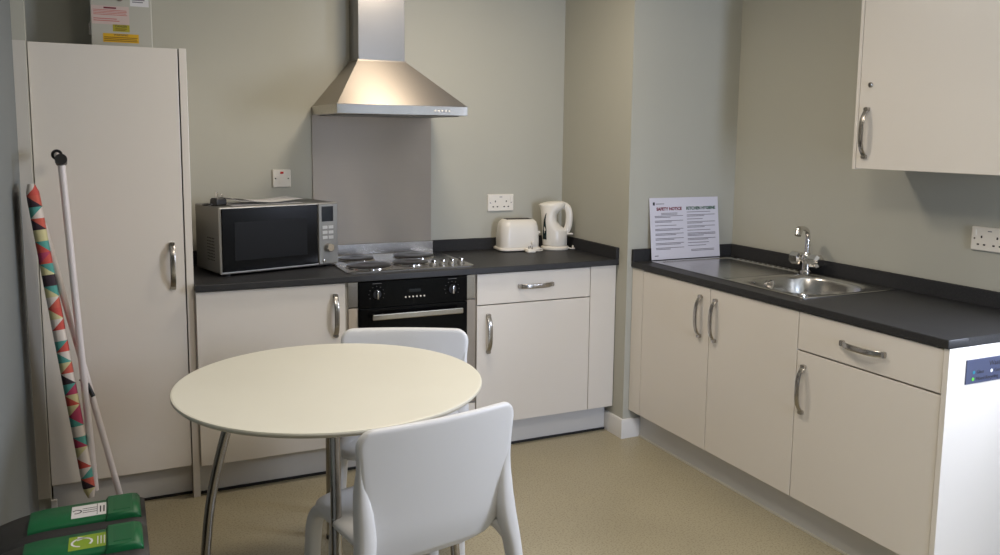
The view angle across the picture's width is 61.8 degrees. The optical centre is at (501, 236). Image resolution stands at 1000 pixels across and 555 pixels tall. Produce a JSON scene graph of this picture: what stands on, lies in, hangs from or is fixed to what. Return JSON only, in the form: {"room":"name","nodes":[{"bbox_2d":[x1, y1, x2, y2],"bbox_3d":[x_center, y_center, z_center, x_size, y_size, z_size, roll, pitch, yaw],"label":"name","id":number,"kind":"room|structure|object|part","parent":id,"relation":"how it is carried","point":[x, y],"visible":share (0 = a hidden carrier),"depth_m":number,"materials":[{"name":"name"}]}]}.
{"room":"kitchen","nodes":[
{"label":"kitchen","id":0,"kind":"room"},
{"bbox_2d":[0,0,38,525],"bbox_3d":[-0.579,0.203,0.424,0.120,2.420,6.764,-3,8,-25],"label":"wall","id":1,"kind":"structure","parent":0,"point":[19,498],"depth_m":2.64,"materials":[{"name":"grey paint"}]},
{"bbox_2d":[10,0,51,510],"bbox_3d":[-1.706,-0.123,3.017,0.040,2.420,0.046,-3,8,-25],"label":"trim","id":2,"kind":"structure","parent":1,"relation":"attached to","point":[17,8],"depth_m":2.96,"materials":[{"name":"paint"}]},
{"bbox_2d":[12,40,50,499],"bbox_3d":[-1.698,0.147,3.026,0.040,1.681,0.005,-3,8,-25],"label":"trim","id":3,"kind":"structure","parent":1,"relation":"attached to","point":[18,46],"depth_m":3.02,"materials":[{"name":"white wood"}]},
{"bbox_2d":[51,499,57,507],"bbox_3d":[-1.677,1.034,3.141,0.020,0.093,0.014,-3,8,-25],"label":"baseboard","id":4,"kind":"structure","parent":1,"relation":"attached to","point":[54,504],"depth_m":3.13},
{"bbox_2d":[24,0,565,469],"bbox_3d":[-0.548,-0.255,4.207,3.450,2.420,0.120,-3,8,-25],"label":"wall","id":5,"kind":"structure","parent":0,"point":[257,70],"depth_m":3.96,"materials":[{"name":"paint"}]},
{"bbox_2d":[272,169,290,186],"bbox_3d":[-1.025,-0.272,3.908,0.083,0.083,0.014,-3,8,-25],"label":"switch","id":6,"kind":"object","parent":5,"relation":"attached to","point":[281,177],"visible":1,"depth_m":3.90,"materials":[{"name":"white plastic"}]},
{"bbox_2d":[311,107,432,255],"bbox_3d":[-0.621,-0.266,4.092,0.606,0.716,0.021,-3,8,-25],"label":"backsplash","id":7,"kind":"structure","parent":5,"relation":"attached to","point":[377,170],"depth_m":4.10,"materials":[{"name":"metal"}]},
{"bbox_2d":[312,0,467,117],"bbox_3d":[-0.515,-0.984,3.791,0.594,0.871,0.486,-3,8,-25],"label":"hood","id":8,"kind":"object","parent":5,"relation":"attached to","point":[377,80],"visible":1,"depth_m":3.80,"materials":[{"name":"metal"}]},
{"bbox_2d":[487,194,513,210],"bbox_3d":[-0.003,-0.178,4.399,0.150,0.088,0.014,-3,8,-25],"label":"double socket","id":9,"kind":"object","parent":5,"relation":"attached to","point":[495,202],"visible":1,"depth_m":4.39,"materials":[{"name":"white plastic"}]},
{"bbox_2d":[51,429,843,554],"bbox_3d":[0.890,1.387,1.262,3.450,0.100,7.064,-3,8,-25],"label":"floor","id":10,"kind":"structure","parent":0,"point":[598,492],"depth_m":3.27,"materials":[{"name":"plastic"}]},
{"bbox_2d":[0,493,146,554],"bbox_3d":[-1.079,0.946,2.126,0.338,0.524,0.177,-3,8,-25],"label":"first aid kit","id":11,"kind":"object","parent":10,"relation":"on","point":[128,507],"visible":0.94,"depth_m":2.07,"materials":[{"name":"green plastic"}]},
{"bbox_3d":[-1.077,0.703,2.096,0.185,0.018,0.116,-3,8,-25],"label":"green panel","id":12,"kind":"part","parent":11,"relation":"part of","materials":[{"name":"plastic"}]},
{"bbox_2d":[83,504,104,512],"bbox_3d":[-1.032,0.692,2.116,0.050,0.001,0.066,-3,8,-25],"label":"print","id":13,"kind":"object","parent":11,"relation":"on","point":[87,508],"depth_m":2.12},
{"bbox_2d":[26,149,122,497],"bbox_3d":[-1.476,0.401,2.933,0.299,1.402,0.259,-3,8,-25],"label":"ironing board","id":14,"kind":"object","parent":10,"relation":"on","point":[53,284],"visible":0.97,"depth_m":2.82,"materials":[{"name":"patterned fabric"},{"name":"white painted metal"},{"name":"black plastic"}]},
{"bbox_3d":[-1.433,0.319,2.837,0.023,1.153,0.079,7,10,44],"label":"leg","id":15,"kind":"part","parent":14,"relation":"part of","materials":[{"name":"white metal"}]},
{"bbox_3d":[-1.428,0.523,2.899,0.248,1.152,0.021,-3,8,-25],"label":"leg","id":16,"kind":"part","parent":14,"relation":"part of","materials":[{"name":"white metal"}]},
{"bbox_3d":[-1.415,0.529,2.878,0.034,0.051,0.015,1,7,4],"label":"release lever","id":17,"kind":"part","parent":14,"relation":"part of","materials":[{"name":"black plastic"}]},
{"bbox_2d":[1,521,149,554],"bbox_3d":[-1.004,0.967,1.966,0.338,0.524,0.177,-3,8,-25],"label":"recycling bin","id":18,"kind":"object","parent":10,"relation":"on","point":[127,538],"visible":1,"depth_m":1.94,"materials":[{"name":"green plastic"}]},
{"bbox_3d":[-1.002,0.724,1.936,0.185,0.018,0.116,-3,8,-25],"label":"green panel","id":19,"kind":"part","parent":18,"relation":"part of","materials":[{"name":"plastic"}]},
{"bbox_2d":[27,41,200,506],"bbox_3d":[-1.554,0.153,3.401,0.528,1.782,0.567,-3,8,-25],"label":"tall cabinet","id":20,"kind":"object","parent":10,"relation":"on","point":[118,115],"visible":0.99,"depth_m":3.17,"materials":[{"name":"white laminate"}]},
{"bbox_2d":[88,0,152,47],"bbox_3d":[-1.578,-0.961,3.455,0.236,0.400,0.202,-3,8,-25],"label":"meter box","id":21,"kind":"object","parent":20,"relation":"on","point":[113,22],"visible":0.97,"depth_m":3.38,"materials":[{"name":"grey paint"}]},
{"bbox_2d":[93,17,119,21],"bbox_3d":[-1.586,-0.872,3.359,0.095,0.012,0.001,-3,8,-25],"label":"print","id":22,"kind":"object","parent":21,"relation":"attached to","point":[95,19],"depth_m":3.36},
{"bbox_2d":[93,9,126,15],"bbox_3d":[-1.572,-0.901,3.362,0.124,0.021,0.001,-3,8,-25],"label":"print","id":23,"kind":"object","parent":21,"relation":"on","point":[96,12],"depth_m":3.36},
{"bbox_2d":[104,36,136,41],"bbox_3d":[-1.541,-0.799,3.389,0.123,0.016,0.001,-3,8,-25],"label":"print","id":24,"kind":"object","parent":21,"relation":"attached to","point":[106,38],"depth_m":3.39},
{"bbox_3d":[-1.271,0.116,3.235,0.021,0.186,0.036,-3,8,-25],"label":"handle","id":25,"kind":"part","parent":20,"relation":"part of","materials":[{"name":"silver metal"}]},
{"bbox_3d":[-1.333,0.141,3.520,0.026,1.782,0.536,-3,8,-25],"label":"panel","id":26,"kind":"part","parent":20,"relation":"part of","materials":[{"name":"white laminate"}]},
{"bbox_2d":[194,283,344,465],"bbox_3d":[-1.041,0.529,3.674,0.598,0.712,0.594,-3,8,-25],"label":"base cabinet","id":27,"kind":"object","parent":10,"relation":"on","point":[229,323],"visible":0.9,"depth_m":3.40,"materials":[{"name":"white laminate"}]},
{"bbox_3d":[-0.691,0.335,3.504,0.021,0.186,0.036,-3,8,-25],"label":"handle","id":28,"kind":"part","parent":27,"relation":"part of","materials":[{"name":"silver metal"}]},
{"bbox_2d":[170,343,481,554],"bbox_3d":[-0.529,0.798,2.632,0.932,0.710,0.932,-3,8,-25],"label":"round table","id":29,"kind":"object","parent":10,"relation":"on","point":[331,392],"visible":0.88,"depth_m":2.49,"materials":[{"name":"beige laminate"}]},
{"bbox_3d":[-0.862,0.807,2.556,0.142,0.681,0.030,-1,7,-13],"label":"leg","id":30,"kind":"part","parent":29,"relation":"part of","materials":[{"name":"silver metal"}]},
{"bbox_3d":[-0.606,0.760,2.963,0.030,0.681,0.142,-1,7,-13],"label":"leg","id":31,"kind":"part","parent":29,"relation":"part of","materials":[{"name":"silver metal"}]},
{"bbox_3d":[-0.453,0.842,2.302,0.030,0.681,0.142,-1,7,-13],"label":"leg","id":32,"kind":"part","parent":29,"relation":"part of","materials":[{"name":"silver metal"}]},
{"bbox_3d":[-0.197,0.795,2.709,0.142,0.681,0.030,-1,7,-13],"label":"leg","id":33,"kind":"part","parent":29,"relation":"part of","materials":[{"name":"silver metal"}]},
{"bbox_2d":[328,327,468,554],"bbox_3d":[-0.355,0.738,2.988,0.540,0.754,0.502,0,7,-3],"label":"chair","id":34,"kind":"object","parent":10,"relation":"on","point":[453,342],"visible":0.25,"depth_m":3.12,"materials":[{"name":"white plastic"}]},
{"bbox_3d":[-0.534,0.914,2.838,0.090,0.432,0.176,0,7,-3],"label":"leg","id":35,"kind":"part","parent":34,"relation":"part of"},
{"bbox_3d":[-0.593,0.731,3.167,0.060,0.719,0.139,-4,8,-33],"label":"leg","id":36,"kind":"part","parent":34,"relation":"part of","materials":[{"name":"white plastic"}]},
{"bbox_3d":[-0.352,0.707,2.932,0.410,0.038,0.365,0,7,-3],"label":"seat","id":37,"kind":"part","parent":34,"relation":"part of","materials":[{"name":"white plastic"}]},
{"bbox_3d":[-0.360,0.538,3.128,0.473,0.390,0.075,0,7,-3],"label":"backrest","id":38,"kind":"part","parent":34,"relation":"part of","materials":[{"name":"white plastic"}]},
{"bbox_3d":[-0.166,0.916,2.853,0.056,0.432,0.179,-1,7,-16],"label":"leg","id":39,"kind":"part","parent":34,"relation":"part of","materials":[{"name":"white plastic"}]},
{"bbox_3d":[-0.134,0.734,3.187,0.060,0.719,0.139,4,8,28],"label":"leg","id":40,"kind":"part","parent":34,"relation":"part of","materials":[{"name":"white plastic"}]},
{"bbox_2d":[200,407,603,493],"bbox_3d":[-0.356,0.946,3.821,1.928,0.133,0.021,-3,8,-25],"label":"board","id":41,"kind":"object","parent":10,"relation":"on","point":[257,471],"visible":0.57,"depth_m":3.60,"materials":[{"name":"grey wood"}]},
{"bbox_2d":[345,274,474,410],"bbox_3d":[-0.504,0.502,3.941,0.598,0.712,0.560,-3,8,-25],"label":"housing","id":42,"kind":"object","parent":10,"relation":"on","point":[351,289],"visible":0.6,"depth_m":3.77,"materials":[{"name":"laminate"}]},
{"bbox_2d":[354,275,466,333],"bbox_3d":[-0.482,0.451,3.897,0.498,0.592,0.566,-3,8,-25],"label":"oven","id":43,"kind":"object","parent":42,"relation":"in","point":[429,302],"visible":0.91,"depth_m":3.65,"materials":[{"name":"black metal"}]},
{"bbox_3d":[-0.531,0.248,3.575,0.038,0.038,0.009,-3,8,-25],"label":"control knob","id":44,"kind":"part","parent":43,"relation":"part of","materials":[{"name":"black plastic"}]},
{"bbox_3d":[-0.381,0.241,3.659,0.498,0.116,0.016,-3,8,-25],"label":"control panel","id":45,"kind":"part","parent":43,"relation":"part of","materials":[{"name":"black glass"}]},
{"bbox_3d":[-0.217,0.234,3.721,0.038,0.038,0.009,-3,8,-25],"label":"control knob","id":46,"kind":"part","parent":43,"relation":"part of","materials":[{"name":"black plastic"}]},
{"bbox_3d":[-0.393,0.832,3.733,0.594,0.111,0.018,-3,8,-25],"label":"panel","id":47,"kind":"part","parent":42,"relation":"part of","materials":[{"name":"white laminate"}]},
{"bbox_2d":[304,402,522,554],"bbox_3d":[-0.258,0.817,2.346,0.540,0.754,0.502,-4,8,-35],"label":"chair","id":48,"kind":"object","parent":10,"relation":"on","point":[426,487],"visible":0.99,"depth_m":2.18,"materials":[{"name":"white plastic"}]},
{"bbox_3d":[-0.505,0.968,2.394,0.179,0.432,0.056,7,9,41],"label":"leg","id":49,"kind":"part","parent":48,"relation":"part of","materials":[{"name":"white plastic"}]},
{"bbox_3d":[-0.288,0.774,2.384,0.410,0.038,0.365,-4,8,-35],"label":"seat","id":50,"kind":"part","parent":48,"relation":"part of","materials":[{"name":"white plastic"}]},
{"bbox_3d":[-0.339,0.867,2.064,0.060,0.719,0.139,0,7,-4],"label":"leg","id":51,"kind":"part","parent":48,"relation":"part of","materials":[{"name":"white plastic"}]},
{"bbox_3d":[-0.203,0.946,2.603,0.056,0.432,0.179,-2,7,-21],"label":"leg","id":52,"kind":"part","parent":48,"relation":"part of","materials":[{"name":"white plastic"}]},
{"bbox_3d":[-0.034,0.821,2.353,0.174,0.102,0.045,2,7,15],"label":"rail","id":53,"kind":"part","parent":48,"relation":"part of","materials":[{"name":"white plastic"}]},
{"bbox_3d":[0.038,0.840,2.326,0.139,0.719,0.060,4,8,24],"label":"leg","id":54,"kind":"part","parent":48,"relation":"part of","materials":[{"name":"white plastic"}]},
{"bbox_2d":[474,265,615,419],"bbox_3d":[0.112,0.477,4.208,0.742,0.712,0.594,-3,8,-25],"label":"base cabinet","id":55,"kind":"object","parent":10,"relation":"on","point":[544,346],"visible":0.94,"depth_m":3.97,"materials":[{"name":"white laminate"}]},
{"bbox_2d":[193,235,618,291],"bbox_3d":[-0.430,0.103,3.916,1.944,0.086,0.585,-3,8,-25],"label":"countertop","id":56,"kind":"structure","parent":55,"relation":"on","point":[480,252],"depth_m":3.80,"materials":[{"name":"black laminate"}]},
{"bbox_2d":[195,198,337,275],"bbox_3d":[-1.021,-0.004,3.679,0.542,0.288,0.304,-5,9,-40],"label":"microwave oven","id":57,"kind":"object","parent":56,"relation":"on","point":[230,240],"visible":1,"depth_m":3.55,"materials":[{"name":"silver metal"}]},
{"bbox_2d":[202,192,226,205],"bbox_3d":[-1.201,-0.156,3.484,0.082,0.056,0.084,5,8,35],"label":"plug","id":58,"kind":"object","parent":57,"relation":"on","point":[217,201],"visible":1,"depth_m":3.47,"materials":[{"name":"black plastic"}]},
{"bbox_2d":[218,196,302,205],"bbox_3d":[-1.048,-0.162,3.637,0.320,0.031,0.160,-5,9,-40],"label":"leaflet","id":59,"kind":"object","parent":57,"relation":"on","point":[284,199],"visible":0.98,"depth_m":3.64,"materials":[{"name":"white paper"}]},
{"bbox_3d":[-0.976,0.004,3.553,0.434,0.262,0.010,-5,9,-40],"label":"door","id":60,"kind":"part","parent":57,"relation":"part of","materials":[{"name":"black glass"}]},
{"bbox_3d":[-0.772,-0.013,3.726,0.095,0.270,0.010,-5,9,-40],"label":"control panel","id":61,"kind":"part","parent":57,"relation":"part of","materials":[{"name":"silver metal"}]},
{"bbox_2d":[332,251,473,273],"bbox_3d":[-0.491,0.104,3.902,0.591,0.030,0.502,-3,8,-25],"label":"cooktop","id":62,"kind":"object","parent":56,"relation":"in","point":[401,261],"visible":0.98,"depth_m":3.82,"materials":[{"name":"metal"}]},
{"bbox_2d":[493,218,542,252],"bbox_3d":[0.100,-0.009,4.330,0.244,0.164,0.208,-2,7,-19],"label":"toaster","id":63,"kind":"object","parent":56,"relation":"on","point":[512,234],"visible":1,"depth_m":4.29,"materials":[{"name":"white plastic"}]},
{"bbox_2d":[538,201,574,250],"bbox_3d":[0.309,-0.059,4.401,0.228,0.252,0.148,1,7,0],"label":"kettle","id":64,"kind":"object","parent":56,"relation":"on","point":[554,236],"visible":0.95,"depth_m":4.36,"materials":[{"name":"white plastic"}]},
{"bbox_3d":[0.269,-0.175,4.387,0.141,0.020,0.092,1,7,0],"label":"lid","id":65,"kind":"part","parent":64,"relation":"part of","materials":[{"name":"white plastic"}]},
{"bbox_3d":[0.346,-0.092,4.397,0.062,0.179,0.027,1,7,0],"label":"handle","id":66,"kind":"part","parent":64,"relation":"part of","materials":[{"name":"white plastic"}]},
{"bbox_3d":[-0.054,0.447,3.817,0.021,0.186,0.036,-3,8,-25],"label":"handle","id":67,"kind":"part","parent":55,"relation":"part of","materials":[{"name":"silver metal"}]},
{"bbox_3d":[0.153,0.583,3.958,0.594,0.562,0.018,-3,8,-25],"label":"door","id":68,"kind":"part","parent":55,"relation":"part of","materials":[{"name":"white laminate"}]},
{"bbox_3d":[0.157,0.230,3.915,0.594,0.142,0.018,-3,8,-25],"label":"drawer","id":69,"kind":"part","parent":55,"relation":"part of","materials":[{"name":"white laminate"}]},
{"bbox_3d":[0.168,0.229,3.893,0.186,0.021,0.036,-3,8,-25],"label":"handle","id":70,"kind":"part","parent":55,"relation":"part of","materials":[{"name":"silver metal"}]},
{"bbox_3d":[0.490,0.494,4.105,0.142,0.711,0.018,-3,8,-25],"label":"filler panel","id":71,"kind":"part","parent":55,"relation":"part of","materials":[{"name":"white laminate"}]},
{"bbox_2d":[629,267,801,494],"bbox_3d":[1.112,0.550,3.694,0.630,0.712,1.077,-3,8,-25],"label":"base cabinet","id":72,"kind":"object","parent":10,"relation":"on","point":[715,369],"visible":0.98,"depth_m":3.47,"materials":[{"name":"white laminate"}]},
{"bbox_3d":[0.656,0.504,4.023,0.018,0.707,0.089,-3,8,-25],"label":"filler panel","id":73,"kind":"part","parent":72,"relation":"part of","materials":[{"name":"white laminate"}]},
{"bbox_3d":[0.778,0.538,3.763,0.018,0.704,0.485,-3,8,-25],"label":"door","id":74,"kind":"part","parent":72,"relation":"part of","materials":[{"name":"white laminate"}]},
{"bbox_3d":[0.837,0.340,3.559,0.036,0.186,0.021,-3,8,-25],"label":"handle","id":75,"kind":"part","parent":72,"relation":"part of","materials":[{"name":"silver metal"}]},
{"bbox_3d":[0.879,0.352,3.471,0.036,0.186,0.021,-3,8,-25],"label":"handle","id":76,"kind":"part","parent":72,"relation":"part of","materials":[{"name":"silver metal"}]},
{"bbox_3d":[0.987,0.594,3.318,0.018,0.704,0.495,-3,8,-25],"label":"door","id":77,"kind":"part","parent":72,"relation":"part of","materials":[{"name":"white laminate"}]},
{"bbox_2d":[631,244,999,348],"bbox_3d":[1.257,0.187,3.378,0.608,0.086,1.687,-3,8,-25],"label":"countertop","id":78,"kind":"structure","parent":72,"relation":"on","point":[945,315],"depth_m":3.05,"materials":[{"name":"black laminate"}]},
{"bbox_2d":[649,196,719,259],"bbox_3d":[0.903,-0.043,4.096,0.410,0.296,0.038,-3,8,-25],"label":"notice sheet","id":79,"kind":"object","parent":78,"relation":"on","point":[680,227],"visible":1,"depth_m":4.09,"materials":[{"name":"paper"}]},
{"bbox_2d":[655,213,683,249],"bbox_3d":[0.818,-0.026,4.055,0.166,0.176,0.001,-3,1,-25],"label":"print","id":80,"kind":"object","parent":79,"relation":"attached to","point":[661,213],"depth_m":4.05},
{"bbox_2d":[687,211,713,250],"bbox_3d":[0.992,-0.028,4.136,0.170,0.193,0.001,-3,1,-25],"label":"print","id":81,"kind":"object","parent":79,"relation":"attached to","point":[694,211],"depth_m":4.13},
{"bbox_2d":[651,256,899,298],"bbox_3d":[1.151,0.232,3.662,0.510,0.163,0.980,-3,8,-25],"label":"sink","id":82,"kind":"object","parent":78,"relation":"in","point":[786,280],"visible":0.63,"depth_m":3.60,"materials":[{"name":"silver metal"}]},
{"bbox_2d":[788,226,823,272],"bbox_3d":[1.307,0.054,3.675,0.156,0.216,0.172,-3,8,-25],"label":"mixer tap","id":83,"kind":"object","parent":78,"relation":"on","point":[808,260],"visible":1,"depth_m":3.69,"materials":[{"name":"silver metal"}]},
{"bbox_3d":[1.320,0.016,3.648,0.022,0.129,0.136,6,9,38],"label":"spout","id":84,"kind":"part","parent":83,"relation":"part of","materials":[{"name":"silver metal"}]},
{"bbox_2d":[639,416,898,554],"bbox_3d":[1.038,1.014,3.383,0.020,0.135,1.651,-3,8,-25],"label":"board","id":85,"kind":"object","parent":10,"relation":"on","point":[832,533],"visible":0.83,"depth_m":3.33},
{"bbox_2d":[790,311,943,554],"bbox_3d":[1.464,0.645,2.943,0.630,0.712,0.587,-3,8,-25],"label":"base cabinet","id":86,"kind":"object","parent":10,"relation":"on","point":[867,401],"visible":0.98,"depth_m":2.79,"materials":[{"name":"white laminate"}]},
{"bbox_3d":[1.087,0.559,3.041,0.036,0.186,0.021,-3,8,-25],"label":"handle","id":87,"kind":"part","parent":86,"relation":"part of","materials":[{"name":"silver metal"}]},
{"bbox_3d":[1.197,0.376,2.786,0.036,0.021,0.186,-3,8,-25],"label":"handle","id":88,"kind":"part","parent":86,"relation":"part of","materials":[{"name":"silver metal"}]},
{"bbox_3d":[1.219,0.376,2.795,0.018,0.138,0.585,-3,8,-25],"label":"drawer","id":89,"kind":"part","parent":86,"relation":"part of","materials":[{"name":"white laminate"}]},
{"bbox_2d":[929,342,999,554],"bbox_3d":[1.605,0.746,2.685,0.599,0.847,0.019,-3,8,-25],"label":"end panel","id":90,"kind":"object","parent":10,"relation":"on","point":[965,518],"visible":1,"depth_m":2.59,"materials":[{"name":"white laminate"}]},
{"bbox_2d":[965,355,999,384],"bbox_3d":[1.567,0.407,2.611,0.338,0.076,0.004,-3,8,-25],"label":"control panel","id":91,"kind":"object","parent":90,"relation":"attached to","point":[988,368],"visible":1,"depth_m":2.57,"materials":[{"name":"blue plastic"}]},
{"bbox_2d":[561,0,742,418],"bbox_3d":[0.756,-0.262,4.388,0.632,2.420,0.653,-3,8,-25],"label":"wall","id":92,"kind":"structure","parent":0,"point":[651,87],"depth_m":4.08,"materials":[{"name":"paint"}]},
{"bbox_2d":[604,410,639,438],"bbox_3d":[0.603,0.932,4.180,0.109,0.095,0.164,-3,8,-25],"label":"baseboard","id":93,"kind":"structure","parent":92,"relation":"attached to","point":[621,428],"depth_m":4.12,"materials":[{"name":"white paint"}]},
{"bbox_2d":[732,0,999,291],"bbox_3d":[2.361,0.063,1.852,0.120,2.420,6.884,-3,8,-25],"label":"wall","id":94,"kind":"structure","parent":0,"point":[798,75],"depth_m":3.67,"materials":[{"name":"paint"}]},
{"bbox_2d":[852,0,999,175],"bbox_3d":[1.604,-0.591,2.908,0.310,0.736,0.680,-3,8,-25],"label":"upper cabinet","id":95,"kind":"object","parent":94,"relation":"attached to","point":[928,92],"visible":1,"depth_m":2.89,"materials":[{"name":"white laminate"}]},
{"bbox_3d":[1.478,-0.630,3.214,0.277,0.736,0.015,-3,8,-25],"label":"panel","id":96,"kind":"part","parent":95,"relation":"part of","materials":[{"name":"white laminate"}]},
{"bbox_3d":[1.358,-0.387,3.131,0.036,0.192,0.021,-3,8,-25],"label":"handle","id":97,"kind":"part","parent":95,"relation":"part of","materials":[{"name":"silver metal"}]},
{"bbox_2d":[971,226,999,252],"bbox_3d":[1.754,0.012,2.998,0.014,0.086,0.142,-3,8,-25],"label":"double socket","id":98,"kind":"object","parent":94,"relation":"attached to","point":[987,239],"visible":1,"depth_m":3.01,"materials":[{"name":"white plastic"}]}
]}

